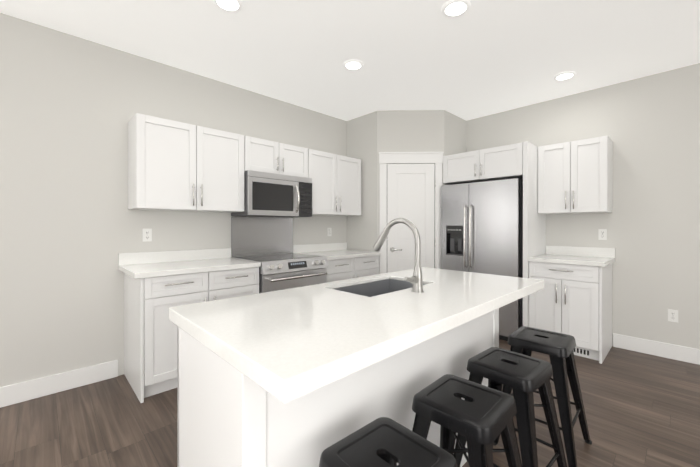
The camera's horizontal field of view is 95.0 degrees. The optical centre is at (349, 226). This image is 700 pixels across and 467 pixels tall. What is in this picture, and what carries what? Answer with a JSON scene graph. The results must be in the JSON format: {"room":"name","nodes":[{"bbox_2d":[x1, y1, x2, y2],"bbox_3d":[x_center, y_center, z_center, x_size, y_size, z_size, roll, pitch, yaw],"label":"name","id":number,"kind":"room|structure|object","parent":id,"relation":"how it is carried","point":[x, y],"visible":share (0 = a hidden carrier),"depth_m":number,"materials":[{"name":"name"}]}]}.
{"room":"kitchen","nodes":[
{"label":"kitchen","id":0,"kind":"room"},
{"bbox_2d":[0,13,346,386],"bbox_3d":[-2.031,-0.119,2.696,8.040,2.740,0.120,0,0,-44],"label":"wall","id":1,"kind":"structure","parent":0,"point":[72,226],"depth_m":2.54,"materials":[{"name":"grey paint"}]},
{"bbox_2d":[0,360,117,407],"bbox_3d":[-3.367,1.184,1.315,3.954,0.140,0.014,0,0,-44],"label":"baseboard","id":2,"kind":"structure","parent":1,"relation":"attached to","point":[12,394],"depth_m":2.42,"materials":[{"name":"white wood"}]},
{"bbox_2d":[143,229,151,241],"bbox_3d":[-1.792,0.071,2.837,0.070,0.114,0.007,0,0,-44],"label":"electrical outlet","id":3,"kind":"object","parent":1,"relation":"attached to","point":[147,234],"visible":1,"depth_m":2.84,"materials":[{"name":"white plastic"}]},
{"bbox_2d":[128,113,243,212],"bbox_3d":[-1.447,-0.522,2.920,0.894,0.745,0.362,0,0,-44],"label":"upper cabinet","id":4,"kind":"object","parent":1,"relation":"attached to","point":[176,166],"visible":1,"depth_m":2.75,"materials":[{"name":"white wood"}]},
{"bbox_2d":[244,136,307,177],"bbox_3d":[-0.849,-0.724,3.496,0.761,0.345,0.362,0,0,-44],"label":"upper cabinet","id":5,"kind":"object","parent":1,"relation":"attached to","point":[264,155],"visible":0.83,"depth_m":3.35,"materials":[{"name":"white wood"}]},
{"bbox_2d":[231,170,311,217],"bbox_3d":[-0.814,-0.329,3.459,0.757,0.433,0.464,0,0,-44],"label":"microwave","id":6,"kind":"object","parent":5,"relation":"attached to","point":[266,194],"visible":1,"depth_m":3.29,"materials":[{"name":"silver metal"}]},
{"bbox_2d":[327,228,331,235],"bbox_3d":[-0.275,0.067,4.303,0.070,0.114,0.007,0,0,-44],"label":"electrical outlet","id":7,"kind":"object","parent":1,"relation":"attached to","point":[329,231],"visible":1,"depth_m":4.30,"materials":[{"name":"white plastic"}]},
{"bbox_2d":[308,149,360,215],"bbox_3d":[-0.260,-0.525,4.066,0.871,0.745,0.362,0,0,-44],"label":"upper cabinet","id":8,"kind":"object","parent":1,"relation":"attached to","point":[336,184],"visible":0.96,"depth_m":3.93,"materials":[{"name":"white wood"}]},
{"bbox_2d":[0,339,699,466],"bbox_3d":[0.302,1.287,0.282,8.040,0.060,6.840,0,0,-44],"label":"floor","id":9,"kind":"structure","parent":0,"point":[641,409],"depth_m":2.06,"materials":[{"name":"brown wood"}]},
{"bbox_2d":[118,248,260,402],"bbox_3d":[-1.370,0.736,2.793,0.964,1.030,0.656,0,0,-44],"label":"base cabinet","id":10,"kind":"object","parent":9,"relation":"on","point":[158,285],"visible":0.75,"depth_m":2.47,"materials":[{"name":"white wood"}]},
{"bbox_2d":[231,217,327,292],"bbox_3d":[-0.722,0.555,3.367,0.757,1.328,0.727,0,0,-44],"label":"range","id":11,"kind":"object","parent":9,"relation":"on","point":[261,238],"visible":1,"depth_m":3.39,"materials":[{"name":"silver metal"}]},
{"bbox_2d":[169,306,502,466],"bbox_3d":[0.165,0.814,1.602,1.710,0.880,0.792,0,0,-44],"label":"kitchen island","id":12,"kind":"object","parent":9,"relation":"on","point":[226,418],"depth_m":1.09,"materials":[{"name":"white wood"}]},
{"bbox_2d":[169,267,543,405],"bbox_3d":[0.227,0.349,1.624,1.840,0.050,0.850,0,0,-44],"label":"island countertop","id":13,"kind":"structure","parent":12,"relation":"on","point":[297,342],"depth_m":1.12,"materials":[{"name":"white stone"}]},
{"bbox_2d":[337,278,404,293],"bbox_3d":[0.178,0.458,1.805,0.590,0.226,0.368,0,0,-44],"label":"sink","id":14,"kind":"object","parent":13,"relation":"in","point":[386,283],"depth_m":2.03,"materials":[{"name":"grey metal"}]},
{"bbox_2d":[373,218,424,293],"bbox_3d":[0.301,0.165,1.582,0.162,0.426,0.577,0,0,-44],"label":"faucet","id":15,"kind":"object","parent":13,"relation":"on","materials":[{"name":"silver metal"}]},
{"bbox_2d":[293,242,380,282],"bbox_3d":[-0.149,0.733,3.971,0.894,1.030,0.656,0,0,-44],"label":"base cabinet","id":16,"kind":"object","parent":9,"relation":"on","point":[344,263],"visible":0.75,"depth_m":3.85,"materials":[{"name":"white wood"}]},
{"bbox_2d":[319,417,457,466],"bbox_3d":[0.105,0.944,0.889,0.428,0.623,0.426,0,0,-42],"label":"stool","id":17,"kind":"object","parent":9,"relation":"on","point":[383,442],"visible":1,"depth_m":0.92,"materials":[{"name":"black metal"}]},
{"bbox_2d":[412,374,521,466],"bbox_3d":[0.425,0.943,1.198,0.426,0.623,0.428,0,0,45],"label":"stool","id":18,"kind":"object","parent":9,"relation":"on","point":[482,421],"visible":0.85,"depth_m":1.16,"materials":[{"name":"black metal"}]},
{"bbox_2d":[441,178,522,340],"bbox_3d":[1.675,0.363,3.911,0.734,1.770,0.905,0,0,-44],"label":"fridge","id":19,"kind":"object","parent":9,"relation":"on","point":[481,227],"visible":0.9,"depth_m":3.61,"materials":[{"name":"silver metal"}]},
{"bbox_2d":[453,347,566,466],"bbox_3d":[0.749,0.942,1.511,0.428,0.623,0.426,0,0,-41],"label":"stool","id":20,"kind":"object","parent":9,"relation":"on","point":[524,377],"visible":0.83,"depth_m":1.45,"materials":[{"name":"black metal"}]},
{"bbox_2d":[523,141,545,326],"bbox_3d":[2.069,0.176,3.590,0.652,2.145,0.046,0,0,-44],"label":"panel","id":21,"kind":"object","parent":9,"relation":"on","point":[534,232],"visible":0.42,"depth_m":3.41,"materials":[{"name":"white wood"}]},
{"bbox_2d":[493,326,591,466],"bbox_3d":[1.108,0.941,1.858,0.426,0.623,0.428,0,0,44],"label":"stool","id":22,"kind":"object","parent":9,"relation":"on","point":[557,348],"visible":0.69,"depth_m":1.76,"materials":[{"name":"black metal"}]},
{"bbox_2d":[528,245,614,363],"bbox_3d":[2.306,0.734,3.343,0.656,1.030,0.635,0,0,-44],"label":"base cabinet","id":23,"kind":"object","parent":9,"relation":"on","point":[573,297],"visible":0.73,"depth_m":3.13,"materials":[{"name":"white wood"}]},
{"bbox_2d":[0,0,699,120],"bbox_3d":[0.302,-1.513,0.275,8.040,0.060,6.840,0,0,-44],"label":"ceiling","id":24,"kind":"structure","parent":0,"point":[479,58],"depth_m":2.60,"materials":[{"name":"white paint"}]},
{"bbox_2d":[213,0,242,11],"bbox_3d":[-0.807,-1.481,2.122,0.190,0.012,0.190,0,0,-44],"label":"recessed light","id":25,"kind":"object","parent":24,"relation":"in","point":[231,5],"visible":1,"depth_m":2.14,"materials":[{"name":"white plastic"}]},
{"bbox_2d":[343,59,363,70],"bbox_3d":[0.031,-1.483,2.946,0.190,0.012,0.190,0,0,-44],"label":"recessed light","id":26,"kind":"object","parent":24,"relation":"in","point":[353,64],"visible":0.94,"depth_m":2.92,"materials":[{"name":"white plastic"}]},
{"bbox_2d":[441,0,470,17],"bbox_3d":[0.718,-1.481,2.177,0.190,0.012,0.190,0,0,-44],"label":"recessed light","id":27,"kind":"object","parent":24,"relation":"in","point":[453,8],"visible":0.98,"depth_m":2.17,"materials":[{"name":"white plastic"}]},
{"bbox_2d":[553,71,575,80],"bbox_3d":[2.114,-1.484,3.164,0.190,0.012,0.190,0,0,-44],"label":"recessed light","id":28,"kind":"object","parent":24,"relation":"in","point":[563,76],"visible":0.96,"depth_m":3.15,"materials":[{"name":"white plastic"}]},
{"bbox_2d":[347,110,465,273],"bbox_3d":[0.794,-0.123,4.520,1.200,2.740,1.180,0,0,-44],"label":"wall","id":29,"kind":"structure","parent":0,"point":[371,136],"depth_m":4.15,"materials":[{"name":"grey paint"}]},
{"bbox_2d":[379,152,443,273],"bbox_3d":[0.775,0.147,4.069,0.819,2.200,0.072,0,0,1],"label":"door","id":30,"kind":"structure","parent":29,"relation":"attached to","point":[410,185],"depth_m":4.09,"materials":[{"name":"white wood"}]},
{"bbox_2d":[466,63,699,348],"bbox_3d":[3.193,-0.120,2.986,0.120,2.740,6.720,0,0,-44],"label":"wall","id":31,"kind":"structure","parent":0,"point":[649,126],"depth_m":3.19,"materials":[{"name":"grey paint"}]},
{"bbox_2d":[443,142,522,184],"bbox_3d":[1.716,-0.725,3.933,0.682,0.345,0.936,0,0,-44],"label":"upper cabinet","id":32,"kind":"object","parent":31,"relation":"attached to","point":[497,163],"visible":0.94,"depth_m":3.69,"materials":[{"name":"white wood"}]},
{"bbox_2d":[538,136,612,213],"bbox_3d":[2.404,-0.523,3.451,0.362,0.745,0.610,0,0,-44],"label":"upper cabinet","id":33,"kind":"object","parent":31,"relation":"attached to","point":[574,177],"visible":1,"depth_m":3.32,"materials":[{"name":"white wood"}]},
{"bbox_2d":[598,229,606,239],"bbox_3d":[2.688,0.079,3.416,0.007,0.114,0.070,0,0,-44],"label":"electrical outlet","id":34,"kind":"object","parent":31,"relation":"attached to","point":[602,234],"visible":1,"depth_m":3.41,"materials":[{"name":"white plastic"}]},
{"bbox_2d":[613,333,699,364],"bbox_3d":[4.071,1.183,1.982,0.014,0.140,3.809,0,0,-44],"label":"baseboard","id":35,"kind":"structure","parent":31,"relation":"attached to","point":[671,351],"depth_m":3.11,"materials":[{"name":"white wood"}]},
{"bbox_2d":[668,309,677,322],"bbox_3d":[3.057,0.840,3.037,0.007,0.114,0.070,0,0,-44],"label":"electrical outlet","id":36,"kind":"object","parent":31,"relation":"attached to","point":[672,315],"visible":1,"depth_m":3.03,"materials":[{"name":"white plastic"}]}
]}

